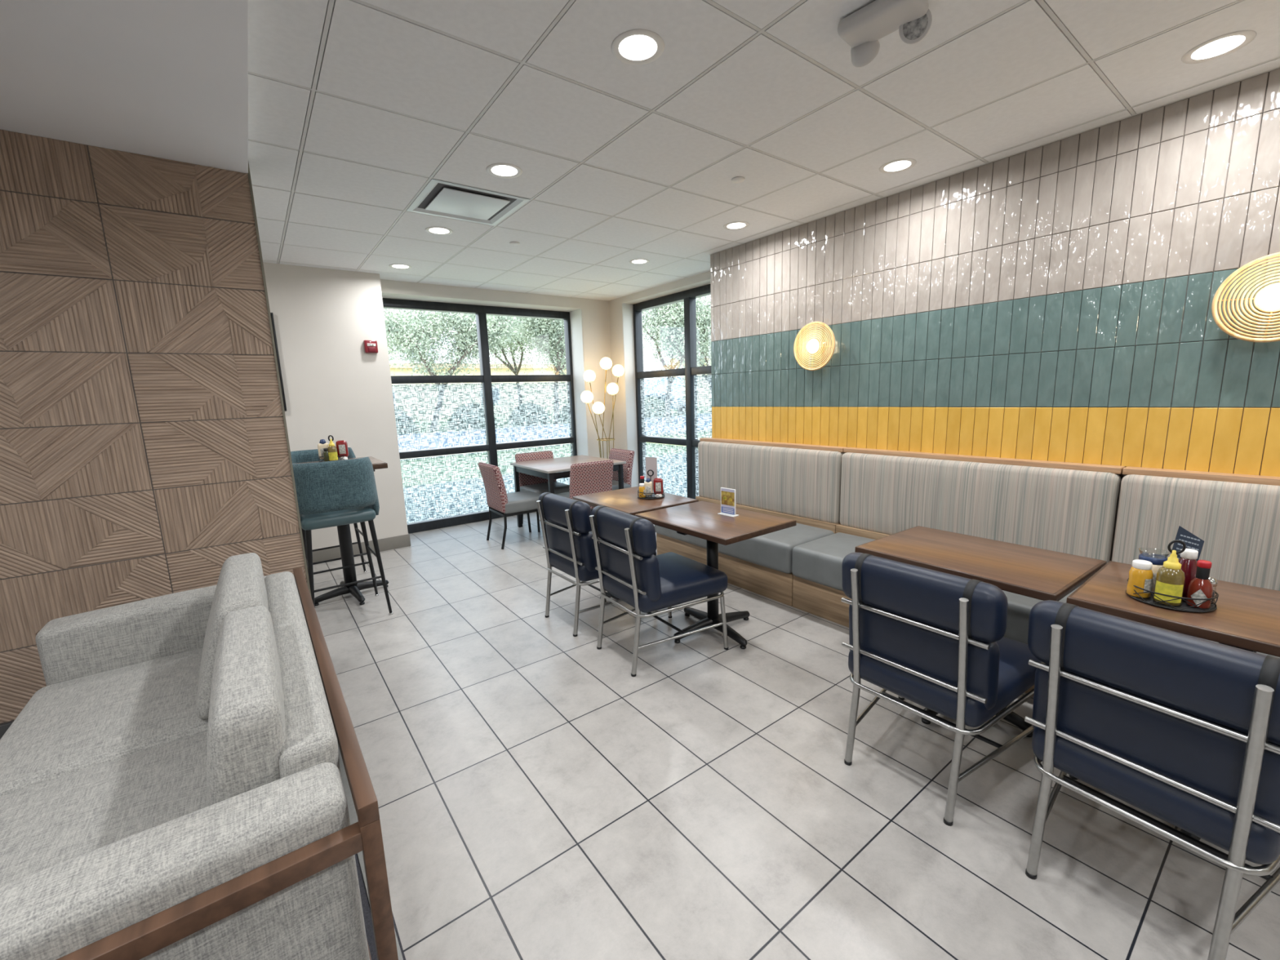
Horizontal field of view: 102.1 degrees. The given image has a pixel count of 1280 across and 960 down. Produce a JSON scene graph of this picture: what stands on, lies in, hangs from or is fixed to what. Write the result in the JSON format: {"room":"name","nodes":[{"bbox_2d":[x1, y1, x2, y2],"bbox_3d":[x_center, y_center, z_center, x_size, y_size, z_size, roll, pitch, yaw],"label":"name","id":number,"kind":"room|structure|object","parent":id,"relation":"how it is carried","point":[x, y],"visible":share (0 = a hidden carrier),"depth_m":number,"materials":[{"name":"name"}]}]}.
{"room":"eatery","nodes":[
{"label":"eatery","id":0,"kind":"room"},
{"bbox_2d":[0,0,248,173],"bbox_3d":[-1.782,-0.898,-1.475,4.642,0.083,6.800,-9,12,-36],"label":"ceiling","id":1,"kind":"structure","parent":0,"point":[166,79],"depth_m":1.79,"materials":[{"name":"paint"}]},
{"bbox_2d":[355,853,405,959],"bbox_3d":[-1.689,1.759,-1.025,4.655,0.001,6.800,-9,12,-36],"label":"floor","id":2,"kind":"structure","parent":0,"point":[364,898],"depth_m":1.53,"materials":[{"name":"tile"}]},
{"bbox_2d":[0,552,398,959],"bbox_3d":[-1.491,0.860,1.630,0.912,0.882,1.965,-9,12,-36],"label":"sofa","id":3,"kind":"object","parent":2,"relation":"on","point":[172,788],"visible":1,"depth_m":1.18,"materials":[{"name":"grey fabric"}]},
{"bbox_2d":[0,731,207,887],"bbox_3d":[-1.322,0.923,1.283,0.740,0.144,0.765,-9,12,-36],"label":"seat cushion","id":4,"kind":"object","parent":3,"relation":"on","point":[45,824],"depth_m":1.35,"materials":[{"name":"fabric"}]},
{"bbox_2d":[0,648,208,796],"bbox_3d":[-1.782,0.836,1.891,0.740,0.144,0.764,-9,12,-36],"label":"seat cushion","id":5,"kind":"object","parent":3,"relation":"on","point":[88,716],"depth_m":1.74,"materials":[{"name":"fabric"}]},
{"bbox_2d":[195,552,268,719],"bbox_3d":[-1.574,0.552,2.003,0.234,0.394,0.756,-9,12,-36],"label":"cushion","id":6,"kind":"object","parent":3,"relation":"on","point":[242,584],"depth_m":1.81,"materials":[{"name":"fabric"}]},
{"bbox_2d":[206,605,285,806],"bbox_3d":[-1.086,0.636,1.426,0.180,0.388,0.747,-9,12,-36],"label":"cushion","id":7,"kind":"object","parent":3,"relation":"on","point":[246,751],"depth_m":1.16,"materials":[{"name":"fabric"}]},
{"bbox_2d":[262,262,614,550],"bbox_3d":[-3.689,-0.577,4.737,8.800,2.828,0.660,-9,12,-36],"label":"wall","id":8,"kind":"structure","parent":0,"point":[323,317],"depth_m":4.98,"materials":[{"name":"paint"}]},
{"bbox_2d":[270,312,286,410],"bbox_3d":[-3.732,-0.959,4.203,1.336,0.850,0.047,-9,12,-36],"label":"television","id":9,"kind":"object","parent":8,"relation":"attached to","point":[271,313],"visible":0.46,"depth_m":4.57,"materials":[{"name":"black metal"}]},
{"bbox_2d":[312,533,410,563],"bbox_3d":[-4.764,0.972,3.874,5.682,0.130,0.252,-9,12,-36],"label":"baseboard","id":10,"kind":"structure","parent":8,"relation":"attached to","point":[400,541],"depth_m":5.22,"materials":[{"name":"tile"}]},
{"bbox_2d":[363,340,377,353],"bbox_3d":[-2.604,-1.290,5.007,0.116,0.120,0.050,-9,12,-36],"label":"fire alarm","id":11,"kind":"object","parent":8,"relation":"attached to","point":[370,346],"visible":1,"depth_m":4.99,"materials":[{"name":"red plastic"}]},
{"bbox_2d":[368,346,376,351],"bbox_3d":[-2.588,-1.261,4.999,0.064,0.044,0.012,-9,12,-36],"label":"grille","id":12,"kind":"object","parent":11,"relation":"attached to","point":[370,348],"depth_m":5.00,"materials":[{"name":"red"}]},
{"bbox_2d":[382,297,577,533],"bbox_3d":[-1.871,-0.802,6.411,2.390,2.600,0.114,-9,12,-36],"label":"window","id":13,"kind":"structure","parent":8,"relation":"in","point":[442,491],"depth_m":6.27,"materials":[{"name":"clear glass"}]},
{"bbox_2d":[569,308,588,455],"bbox_3d":[-0.797,-0.927,6.951,0.010,2.600,0.295,-9,12,-36],"label":"trim","id":14,"kind":"structure","parent":8,"relation":"attached to","point":[575,316],"depth_m":6.88,"materials":[{"name":"paint"}]},
{"bbox_2d":[608,271,710,487],"bbox_3d":[0.488,-0.957,6.187,0.320,2.828,2.440,-9,12,-36],"label":"wall","id":15,"kind":"structure","parent":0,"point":[615,311],"depth_m":6.81,"materials":[{"name":"paint"}]},
{"bbox_2d":[632,284,711,498],"bbox_3d":[0.610,-0.864,6.147,0.114,2.650,2.070,-9,12,-36],"label":"window","id":16,"kind":"structure","parent":15,"relation":"attached to","point":[681,406],"depth_m":6.39,"materials":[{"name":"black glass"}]},
{"bbox_2d":[247,0,1279,300],"bbox_3d":[-0.997,-1.396,0.850,8.950,0.101,9.941,-9,12,-36],"label":"ceiling","id":17,"kind":"structure","parent":0,"point":[355,107],"depth_m":2.28,"materials":[{"name":"grey"}]},
{"bbox_2d":[389,263,411,269],"bbox_3d":[-2.199,-1.959,4.751,0.192,0.004,0.192,-9,12,-36],"label":"recessed light","id":18,"kind":"object","parent":17,"relation":"in","point":[401,266],"visible":1,"depth_m":4.75,"materials":[{"name":"white plastic"}]},
{"bbox_2d":[425,226,453,235],"bbox_3d":[-1.468,-1.821,3.784,0.192,0.004,0.192,-9,12,-36],"label":"recessed light","id":19,"kind":"object","parent":17,"relation":"in","point":[433,230],"visible":1,"depth_m":3.78,"materials":[{"name":"white plastic"}]},
{"bbox_2d":[406,178,529,225],"bbox_3d":[-1.104,-1.798,3.293,0.594,0.099,0.594,-9,12,-36],"label":"ceiling vent","id":20,"kind":"object","parent":17,"relation":"in","point":[449,202],"visible":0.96,"depth_m":3.30,"materials":[{"name":"white metal"}]},
{"bbox_2d":[486,163,522,177],"bbox_3d":[-0.738,-1.683,2.818,0.192,0.004,0.192,-9,12,-36],"label":"recessed light","id":21,"kind":"object","parent":17,"relation":"in","point":[497,170],"visible":1,"depth_m":2.81,"materials":[{"name":"white plastic"}]},
{"bbox_2d":[509,241,519,245],"bbox_3d":[-1.003,-1.893,4.144,0.080,0.010,0.080,-9,12,-36],"label":"sprinkler cover","id":22,"kind":"object","parent":17,"relation":"attached to","point":[514,243],"visible":1,"depth_m":4.13,"materials":[{"name":"white plastic"}]},
{"bbox_2d":[611,29,664,65],"bbox_3d":[-0.007,-1.544,1.851,0.192,0.004,0.192,-9,12,-36],"label":"recessed light","id":23,"kind":"object","parent":17,"relation":"in","point":[633,46],"visible":1,"depth_m":1.84,"materials":[{"name":"white plastic"}]},
{"bbox_2d":[629,258,649,264],"bbox_3d":[-0.007,-2.049,4.857,0.192,0.004,0.192,-9,12,-36],"label":"recessed light","id":24,"kind":"object","parent":17,"relation":"in","point":[637,261],"visible":1,"depth_m":4.85,"materials":[{"name":"white plastic"}]},
{"bbox_2d":[723,221,749,230],"bbox_3d":[0.724,-1.911,3.890,0.192,0.004,0.192,-9,12,-36],"label":"recessed light","id":25,"kind":"object","parent":17,"relation":"in","point":[735,225],"visible":1,"depth_m":3.89,"materials":[{"name":"white plastic"}]},
{"bbox_2d":[731,176,745,183],"bbox_3d":[0.575,-1.758,3.034,0.080,0.010,0.080,-9,12,-36],"label":"sprinkler cover","id":26,"kind":"object","parent":17,"relation":"attached to","point":[737,180],"visible":1,"depth_m":3.02,"materials":[{"name":"white plastic"}]},
{"bbox_2d":[837,0,932,66],"bbox_3d":[0.811,-1.501,1.728,0.196,0.102,0.268,-10,13,-42],"label":"emergency light","id":27,"kind":"object","parent":17,"relation":"attached to","point":[861,30],"visible":1,"depth_m":1.70,"materials":[{"name":"grey plastic"}]},
{"bbox_2d":[879,158,916,173],"bbox_3d":[1.454,-1.772,2.923,0.192,0.004,0.192,-9,12,-36],"label":"recessed light","id":28,"kind":"object","parent":17,"relation":"in","point":[904,164],"visible":1,"depth_m":2.92,"materials":[{"name":"white plastic"}]},
{"bbox_2d":[1181,30,1256,63],"bbox_3d":[2.185,-1.634,1.957,0.192,0.004,0.192,-9,12,-36],"label":"recessed light","id":29,"kind":"object","parent":17,"relation":"in","point":[1221,46],"visible":1,"depth_m":1.95,"materials":[{"name":"white plastic"}]},
{"bbox_2d":[312,511,1279,959],"bbox_3d":[-0.918,1.333,1.364,8.800,0.001,9.760,-9,12,-36],"label":"floor","id":30,"kind":"structure","parent":0,"point":[538,797],"depth_m":1.93,"materials":[{"name":"tile"}]},
{"bbox_2d":[290,447,376,580],"bbox_3d":[-2.542,0.326,4.251,0.532,1.135,0.509,-9,12,-37],"label":"bar stool","id":31,"kind":"object","parent":30,"relation":"on","point":[305,455],"visible":0.06,"depth_m":4.29,"materials":[{"name":"metal"}]},
{"bbox_2d":[293,456,388,605],"bbox_3d":[-2.297,0.395,4.017,0.610,1.060,0.610,-9,12,-36],"label":"bar table","id":32,"kind":"object","parent":30,"relation":"on","point":[344,531],"visible":0.56,"depth_m":4.01,"materials":[{"name":"brown wood"}]},
{"bbox_2d":[318,435,345,462],"bbox_3d":[-2.401,-0.248,4.035,0.200,0.203,0.200,-9,12,-36],"label":"condiment caddy","id":33,"kind":"object","parent":32,"relation":"on","point":[322,460],"visible":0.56,"depth_m":4.01,"materials":[{"name":"black metal"}]},
{"bbox_2d":[317,439,328,459],"bbox_3d":[-2.441,-0.236,3.993,0.076,0.157,0.055,-8,11,-31],"label":"bottle","id":34,"kind":"object","parent":33,"relation":"in","point":[322,444],"visible":0.7,"depth_m":3.97,"materials":[{"name":"beige plastic"}]},
{"bbox_2d":[323,448,329,462],"bbox_3d":[-2.397,-0.193,3.964,0.049,0.104,0.049,-8,11,-31],"label":"sauce jar","id":35,"kind":"object","parent":33,"relation":"in","point":[326,455],"visible":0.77,"depth_m":3.94,"materials":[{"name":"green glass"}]},
{"bbox_2d":[327,438,338,461],"bbox_3d":[-2.362,-0.231,3.972,0.065,0.175,0.065,-7,11,-30],"label":"bottle","id":36,"kind":"object","parent":33,"relation":"in","point":[332,450],"visible":0.86,"depth_m":3.95,"materials":[{"name":"yellow plastic"}]},
{"bbox_2d":[335,440,348,460],"bbox_3d":[-2.326,-0.233,4.044,0.079,0.154,0.059,-7,11,-29],"label":"ketchup bottle","id":37,"kind":"object","parent":33,"relation":"in","point":[341,445],"visible":0.89,"depth_m":4.02,"materials":[{"name":"red plastic"}]},
{"bbox_2d":[292,457,393,614],"bbox_3d":[-2.136,0.411,3.667,0.532,1.135,0.509,-9,12,-37],"label":"bar stool","id":38,"kind":"object","parent":30,"relation":"on","point":[335,493],"visible":0.8,"depth_m":3.44,"materials":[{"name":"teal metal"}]},
{"bbox_2d":[478,462,546,549],"bbox_3d":[-1.329,0.227,5.476,0.566,0.853,0.490,-9,12,-35],"label":"chair","id":39,"kind":"object","parent":30,"relation":"on","point":[500,502],"visible":0.88,"depth_m":5.28,"materials":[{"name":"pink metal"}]},
{"bbox_2d":[515,450,569,532],"bbox_3d":[-1.122,0.115,6.099,0.490,0.853,0.566,-8,12,-34],"label":"chair","id":40,"kind":"object","parent":30,"relation":"on","point":[538,485],"visible":0.5,"depth_m":6.11,"materials":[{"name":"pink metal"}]},
{"bbox_2d":[510,454,626,527],"bbox_3d":[-0.818,0.172,5.954,0.970,0.763,0.960,-9,12,-36],"label":"square table","id":41,"kind":"object","parent":30,"relation":"on","point":[544,468],"visible":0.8,"depth_m":5.79,"materials":[{"name":"grey"}]},
{"bbox_2d":[555,459,613,531],"bbox_3d":[-0.602,0.209,5.438,0.490,0.853,0.566,-8,12,-34],"label":"chair","id":42,"kind":"object","parent":30,"relation":"on","point":[596,477],"visible":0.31,"depth_m":5.17,"materials":[{"name":"pink fabric"}]},
{"bbox_2d":[536,492,657,636],"bbox_3d":[-0.301,0.506,3.557,0.654,0.868,0.577,-9,12,-37],"label":"dining chair","id":43,"kind":"object","parent":30,"relation":"on","point":[569,544],"visible":0.74,"depth_m":3.29,"materials":[{"name":"blue leather"}]},
{"bbox_2d":[546,521,597,571],"bbox_3d":[-0.458,0.429,3.424,0.123,0.270,0.524,-9,12,-37],"label":"cushion","id":44,"kind":"object","parent":43,"relation":"on","point":[558,542],"depth_m":3.33,"materials":[{"name":"blue leather"}]},
{"bbox_2d":[580,357,624,458],"bbox_3d":[-0.502,-0.564,6.638,0.630,1.967,0.400,-9,12,-36],"label":"floor lamp","id":45,"kind":"object","parent":30,"relation":"on","point":[606,363],"visible":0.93,"depth_m":6.49,"materials":[{"name":"white glass"}]},
{"bbox_2d":[608,448,634,490],"bbox_3d":[-0.406,0.084,6.149,0.566,0.853,0.490,-8,12,-34],"label":"chair","id":46,"kind":"object","parent":30,"relation":"on","point":[627,455],"visible":0.34,"depth_m":6.07,"materials":[{"name":"pink fabric"}]},
{"bbox_2d":[572,486,698,601],"bbox_3d":[-0.037,0.501,3.899,0.610,0.745,0.764,-9,12,-35],"label":"dining table","id":47,"kind":"object","parent":30,"relation":"on","point":[626,500],"visible":0.43,"depth_m":3.73,"materials":[{"name":"brown wood"}]},
{"bbox_2d":[637,469,664,499],"bbox_3d":[0.080,0.024,3.836,0.204,0.203,0.204,-9,12,-36],"label":"condiment caddy","id":48,"kind":"object","parent":47,"relation":"on","point":[652,496],"visible":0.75,"depth_m":3.79,"materials":[{"name":"black metal"}]},
{"bbox_2d":[638,483,645,497],"bbox_3d":[0.016,0.076,3.808,0.052,0.101,0.051,-2,10,0],"label":"jar","id":49,"kind":"object","parent":48,"relation":"in","point":[642,489],"visible":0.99,"depth_m":3.79,"materials":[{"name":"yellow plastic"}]},
{"bbox_2d":[644,478,653,495],"bbox_3d":[0.062,0.050,3.803,0.063,0.129,0.045,-2,10,1],"label":"bottle","id":50,"kind":"object","parent":48,"relation":"in","point":[648,486],"visible":0.86,"depth_m":3.78,"materials":[{"name":"beige plastic"}]},
{"bbox_2d":[638,493,663,498],"bbox_3d":[0.083,0.121,3.852,0.200,0.006,0.200,-9,12,-36],"label":"tray","id":51,"kind":"object","parent":48,"relation":"on","point":[652,496],"depth_m":3.79,"materials":[{"name":"black metal"}]},
{"bbox_2d":[645,457,657,486],"bbox_3d":[0.087,-0.048,3.866,0.086,0.250,0.002,1,10,14],"label":"menu card","id":52,"kind":"object","parent":48,"relation":"in","point":[651,462],"visible":0.64,"depth_m":3.86,"materials":[{"name":"grey paper"}]},
{"bbox_2d":[653,477,663,497],"bbox_3d":[0.134,0.054,3.796,0.072,0.140,0.054,-2,10,2],"label":"ketchup bottle","id":53,"kind":"object","parent":48,"relation":"in","point":[657,482],"visible":0.94,"depth_m":3.77,"materials":[{"name":"red plastic"}]},
{"bbox_2d":[589,505,728,676],"bbox_3d":[0.100,0.576,3.061,0.654,0.868,0.577,-8,11,-33],"label":"dining chair","id":54,"kind":"object","parent":30,"relation":"on","point":[628,569],"visible":1,"depth_m":2.87,"materials":[{"name":"leather"}]},
{"bbox_2d":[599,538,661,601],"bbox_3d":[-0.064,0.498,2.938,0.123,0.270,0.524,-8,11,-33],"label":"cushion","id":55,"kind":"object","parent":54,"relation":"on","point":[615,572],"depth_m":2.83,"materials":[{"name":"blue leather"}]},
{"bbox_2d":[635,500,796,648],"bbox_3d":[0.456,0.594,3.245,0.610,0.745,0.800,-9,12,-36],"label":"dining table","id":56,"kind":"object","parent":30,"relation":"on","point":[700,519],"visible":0.94,"depth_m":3.15,"materials":[{"name":"brown wood"}]},
{"bbox_2d":[717,487,738,516],"bbox_3d":[0.547,0.135,3.208,0.056,0.168,0.124,-10,12,-40],"label":"table sign","id":57,"kind":"object","parent":56,"relation":"on","point":[727,495],"visible":1,"depth_m":3.20,"materials":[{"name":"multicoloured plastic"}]},
{"bbox_2d":[720,490,734,506],"bbox_3d":[0.543,0.113,3.202,0.001,0.088,0.104,-10,12,-40],"label":"food photo","id":58,"kind":"object","parent":57,"relation":"on","point":[729,495],"depth_m":3.20},
{"bbox_2d":[654,437,846,606],"bbox_3d":[0.836,0.239,4.319,0.693,1.066,1.514,-9,12,-36],"label":"banquette","id":59,"kind":"object","parent":30,"relation":"on","point":[801,483],"visible":0.59,"depth_m":4.09,"materials":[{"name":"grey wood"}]},
{"bbox_2d":[654,523,834,573],"bbox_3d":[0.806,0.433,4.324,0.602,0.240,1.512,-9,12,-36],"label":"seat cushion","id":60,"kind":"object","parent":59,"relation":"on","point":[772,553],"depth_m":3.81,"materials":[{"name":"grey leather"}]},
{"bbox_2d":[697,440,844,523],"bbox_3d":[1.048,-0.021,4.442,0.144,0.552,1.512,-9,12,-36],"label":"cushion","id":61,"kind":"object","parent":59,"relation":"on","point":[802,484],"depth_m":4.25,"materials":[{"name":"fabric"}]},
{"bbox_2d":[840,552,1041,826],"bbox_3d":[1.190,0.708,2.061,0.654,0.868,0.577,-9,12,-36],"label":"dining chair","id":62,"kind":"object","parent":30,"relation":"on","point":[934,640],"visible":0.98,"depth_m":1.84,"materials":[{"name":"blue leather"}]},
{"bbox_2d":[848,604,999,710],"bbox_3d":[1.032,0.631,1.931,0.123,0.270,0.524,-9,12,-36],"label":"cushion","id":63,"kind":"object","parent":62,"relation":"on","point":[920,664],"depth_m":1.85,"materials":[{"name":"blue leather"}]},
{"bbox_2d":[791,447,1124,693],"bbox_3d":[1.748,0.412,3.112,0.693,1.066,1.519,-9,12,-36],"label":"banquette","id":64,"kind":"object","parent":30,"relation":"on","point":[1068,508],"visible":0.61,"depth_m":3.12,"materials":[{"name":"grey fabric"}]},
{"bbox_2d":[791,532,1079,644],"bbox_3d":[1.718,0.606,3.117,0.602,0.240,1.517,-9,12,-36],"label":"seat cushion","id":65,"kind":"object","parent":64,"relation":"on","point":[818,562],"depth_m":3.36,"materials":[{"name":"grey leather"}]},
{"bbox_2d":[840,452,1120,562],"bbox_3d":[1.960,0.152,3.235,0.144,0.552,1.517,-9,12,-36],"label":"cushion","id":66,"kind":"object","parent":64,"relation":"on","point":[1073,510],"depth_m":3.03,"materials":[{"name":"fabric"}]},
{"bbox_2d":[854,525,1106,737],"bbox_3d":[1.525,0.699,2.415,0.610,0.745,0.796,-8,12,-34],"label":"dining table","id":67,"kind":"object","parent":30,"relation":"on","point":[1044,575],"visible":0.58,"depth_m":2.25,"materials":[{"name":"brown wood"}]},
{"bbox_2d":[1024,600,1279,959],"bbox_3d":[1.556,0.785,1.534,0.654,0.868,0.577,-8,11,-32],"label":"dining chair","id":68,"kind":"object","parent":30,"relation":"on","point":[1183,730],"visible":1,"depth_m":1.33,"materials":[{"name":"blue leather"}]},
{"bbox_2d":[1032,662,1279,835],"bbox_3d":[1.390,0.706,1.414,0.123,0.270,0.524,-8,11,-32],"label":"cushion","id":69,"kind":"object","parent":68,"relation":"on","point":[1208,763],"depth_m":1.36,"materials":[{"name":"blue leather"}]},
{"bbox_2d":[1066,560,1279,839],"bbox_3d":[2.015,0.791,1.770,0.610,0.745,0.802,-9,12,-36],"label":"dining table","id":70,"kind":"object","parent":30,"relation":"on","point":[1246,617],"visible":0.39,"depth_m":1.70,"materials":[{"name":"brown wood"}]},
{"bbox_2d":[1125,539,1218,613],"bbox_3d":[1.826,0.308,1.771,0.222,0.213,0.222,-9,12,-36],"label":"condiment caddy","id":71,"kind":"object","parent":70,"relation":"on","point":[1184,606],"visible":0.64,"depth_m":1.72,"materials":[{"name":"black metal"}]},
{"bbox_2d":[1126,559,1153,598],"bbox_3d":[1.749,0.344,1.809,0.062,0.123,0.063,-11,13,-44],"label":"jar","id":72,"kind":"object","parent":71,"relation":"in","point":[1140,574],"visible":0.91,"depth_m":1.79,"materials":[{"name":"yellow plastic"}]},
{"bbox_2d":[1137,548,1170,591],"bbox_3d":[1.831,0.323,1.853,0.082,0.144,0.082,-11,13,-43],"label":"jar","id":73,"kind":"object","parent":71,"relation":"in","point":[1157,560],"visible":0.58,"depth_m":1.82,"materials":[{"name":"beige"}]},
{"bbox_2d":[1137,548,1170,558],"bbox_3d":[1.829,0.261,1.842,0.082,0.019,0.082,-11,13,-43],"label":"lid","id":74,"kind":"object","parent":73,"relation":"on","point":[1142,555],"depth_m":1.84,"materials":[{"name":"plastic"}]},
{"bbox_2d":[1152,550,1185,606],"bbox_3d":[1.781,0.324,1.737,0.069,0.184,0.068,-11,13,-42],"label":"bottle","id":75,"kind":"object","parent":71,"relation":"in","point":[1170,578],"visible":0.99,"depth_m":1.72,"materials":[{"name":"yellow plastic"}]},
{"bbox_2d":[1134,592,1214,610],"bbox_3d":[1.829,0.410,1.788,0.218,0.006,0.218,-9,12,-36],"label":"tray","id":76,"kind":"object","parent":71,"relation":"on","point":[1184,606],"depth_m":1.72,"materials":[{"name":"black metal"}]},
{"bbox_2d":[1170,525,1204,561],"bbox_3d":[1.920,0.278,1.829,0.019,0.228,0.086,-6,11,-26],"label":"table card","id":77,"kind":"object","parent":71,"relation":"in","point":[1191,540],"visible":0.43,"depth_m":1.82,"materials":[{"name":"blue paper"}]},
{"bbox_2d":[1178,548,1198,597],"bbox_3d":[1.890,0.321,1.790,0.069,0.165,0.069,-10,13,-41],"label":"ketchup bottle","id":78,"kind":"object","parent":71,"relation":"in","point":[1188,561],"visible":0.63,"depth_m":1.77,"materials":[{"name":"red plastic"}]},
{"bbox_2d":[1186,560,1213,608],"bbox_3d":[1.851,0.342,1.706,0.057,0.154,0.056,-10,13,-41],"label":"hot sauce bottle","id":79,"kind":"object","parent":71,"relation":"in","point":[1200,587],"visible":0.99,"depth_m":1.69,"materials":[{"name":"red glass"}]},
{"bbox_2d":[1208,577,1217,604],"bbox_3d":[1.902,0.368,1.732,0.040,0.090,0.040,-10,12,-40],"label":"pepper shaker","id":80,"kind":"object","parent":71,"relation":"in","point":[1213,580],"visible":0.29,"depth_m":1.71,"materials":[{"name":"clear plastic"}]},
{"bbox_2d":[1111,466,1279,657],"bbox_3d":[2.662,0.585,1.903,0.693,1.066,1.519,-9,12,-36],"label":"banquette","id":81,"kind":"object","parent":30,"relation":"on","point":[1237,517],"visible":0.32,"depth_m":2.32,"materials":[{"name":"grey fabric"}]},
{"bbox_2d":[1111,474,1279,591],"bbox_3d":[2.874,0.325,2.026,0.144,0.552,1.517,-9,12,-36],"label":"cushion","id":82,"kind":"object","parent":81,"relation":"on","point":[1237,520],"depth_m":2.32,"materials":[{"name":"fabric"}]},
{"bbox_2d":[1192,635,1279,657],"bbox_3d":[2.632,0.779,1.908,0.602,0.240,1.517,-9,12,-36],"label":"seat cushion","id":83,"kind":"object","parent":81,"relation":"on","point":[1193,636],"depth_m":1.97,"materials":[{"name":"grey leather"}]},
{"bbox_2d":[710,67,1279,560],"bbox_3d":[3.080,-0.402,2.374,0.785,2.828,6.976,-9,12,-36],"label":"wall","id":84,"kind":"structure","parent":0,"point":[1052,301],"depth_m":2.80,"materials":[{"name":"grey tile"}]},
{"bbox_2d":[793,321,835,370],"bbox_3d":[1.315,-1.001,3.879,0.127,0.357,0.357,-9,12,-36],"label":"wall sconce","id":85,"kind":"object","parent":84,"relation":"attached to","point":[819,346],"visible":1,"depth_m":3.85,"materials":[{"name":"gold metal"}]},
{"bbox_2d":[1211,252,1279,342],"bbox_3d":[2.630,-0.752,2.139,0.127,0.357,0.357,-9,12,-36],"label":"wall sconce","id":86,"kind":"object","parent":84,"relation":"attached to","point":[1268,299],"visible":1,"depth_m":2.17,"materials":[{"name":"gold metal"}]},
{"bbox_3d":[-3.827,0.020,1.509,4.643,2.728,0.148,-9,12,-36],"label":"wall partition","id":87,"kind":"structure","parent":0,"visible":0},
{"bbox_2d":[0,721,13,738],"bbox_3d":[-3.729,1.301,1.648,4.643,0.150,0.015,-9,12,-36],"label":"wall","id":88,"kind":"structure","parent":87,"relation":"attached to","point":[3,728],"depth_m":2.30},
{"bbox_2d":[337,744,403,959],"bbox_3d":[0.153,1.471,0.320,0.044,0.004,6.790,-9,12,-36],"label":"trim","id":89,"kind":"structure","parent":88,"relation":"attached to","point":[352,811],"depth_m":1.93,"materials":[{"name":"metal"}]},
{"bbox_2d":[0,129,311,724],"bbox_3d":[-3.823,0.021,1.502,4.660,2.728,0.173,-9,12,-36],"label":"wall panel","id":90,"kind":"object","parent":87,"relation":"attached to","point":[144,446],"depth_m":2.41,"materials":[{"name":"brown wood"}]},
{"label":"outside","id":91,"kind":"structure","parent":0,"visible":0},
{"label":"ground","id":92,"kind":"structure","parent":91,"visible":0},
{"bbox_2d":[387,344,409,374],"bbox_3d":[-18.425,-7.420,30.550,8.967,8.995,7.810,3,11,27],"label":"shade tree","id":93,"kind":"object","parent":92,"relation":"on","point":[388,344],"visible":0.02,"depth_m":31.50,"materials":[{"name":"green plant"}]},
{"bbox_2d":[383,308,540,384],"bbox_3d":[-10.372,-6.428,27.051,9.268,7.743,7.369,-7,11,-29],"label":"shade tree","id":94,"kind":"object","parent":92,"relation":"on","point":[413,333],"visible":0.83,"depth_m":25.92,"materials":[{"name":"green plant"}]},
{"bbox_2d":[389,363,567,384],"bbox_3d":[-22.776,-7.503,44.794,42.800,4.700,7.000,-9,12,-36],"label":"stucco building","id":95,"kind":"structure","parent":92,"relation":"on","point":[397,371],"depth_m":46.80,"materials":[{"name":"beige tile"}]},
{"bbox_2d":[466,313,544,382],"bbox_3d":[-9.750,-8.862,36.319,8.106,9.396,9.188,-3,10,-6],"label":"shade tree","id":96,"kind":"object","parent":92,"relation":"on","point":[516,370],"visible":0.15,"depth_m":36.27,"materials":[{"name":"green plant"}]},
{"bbox_2d":[400,435,657,459],"bbox_3d":[-2.412,4.464,-16.639,55.500,0.120,55.500,-9,12,-36],"label":"kerb","id":97,"kind":"object","parent":92,"relation":"on","point":[646,435],"depth_m":15.55,"materials":[{"name":"grey concrete"}]},
{"bbox_2d":[506,316,566,382],"bbox_3d":[-5.518,-7.479,30.903,7.202,8.182,7.488,2,10,21],"label":"shade tree","id":98,"kind":"object","parent":92,"relation":"on","point":[550,331],"visible":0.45,"depth_m":29.45,"materials":[{"name":"green plant"}]},
{"bbox_2d":[516,328,566,382],"bbox_3d":[-5.755,-8.658,36.789,6.749,8.565,8.890,-4,10,-11],"label":"shade tree","id":99,"kind":"object","parent":92,"relation":"on","point":[539,351],"visible":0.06,"depth_m":35.71,"materials":[{"name":"green plant"}]},
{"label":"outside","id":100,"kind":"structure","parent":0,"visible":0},
{"bbox_2d":[399,436,569,452],"bbox_3d":[-1.255,3.135,-8.700,67.000,0.001,67.000,-9,12,-36],"label":"road","id":101,"kind":"structure","parent":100,"point":[566,437],"depth_m":18.20,"materials":[{"name":"grey asphalt"}]},
{"bbox_2d":[642,295,711,377],"bbox_3d":[2.180,-7.072,27.702,8.140,7.934,6.468,-3,10,-8],"label":"shade tree","id":102,"kind":"object","parent":101,"relation":"on","point":[669,319],"visible":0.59,"depth_m":26.79,"materials":[{"name":"green plant"}]},
{"bbox_2d":[647,296,711,375],"bbox_3d":[3.832,-8.736,33.569,7.585,9.143,7.579,0,10,11],"label":"shade tree","id":103,"kind":"object","parent":101,"relation":"on","point":[701,362],"visible":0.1,"depth_m":32.81,"materials":[{"name":"green plant"}]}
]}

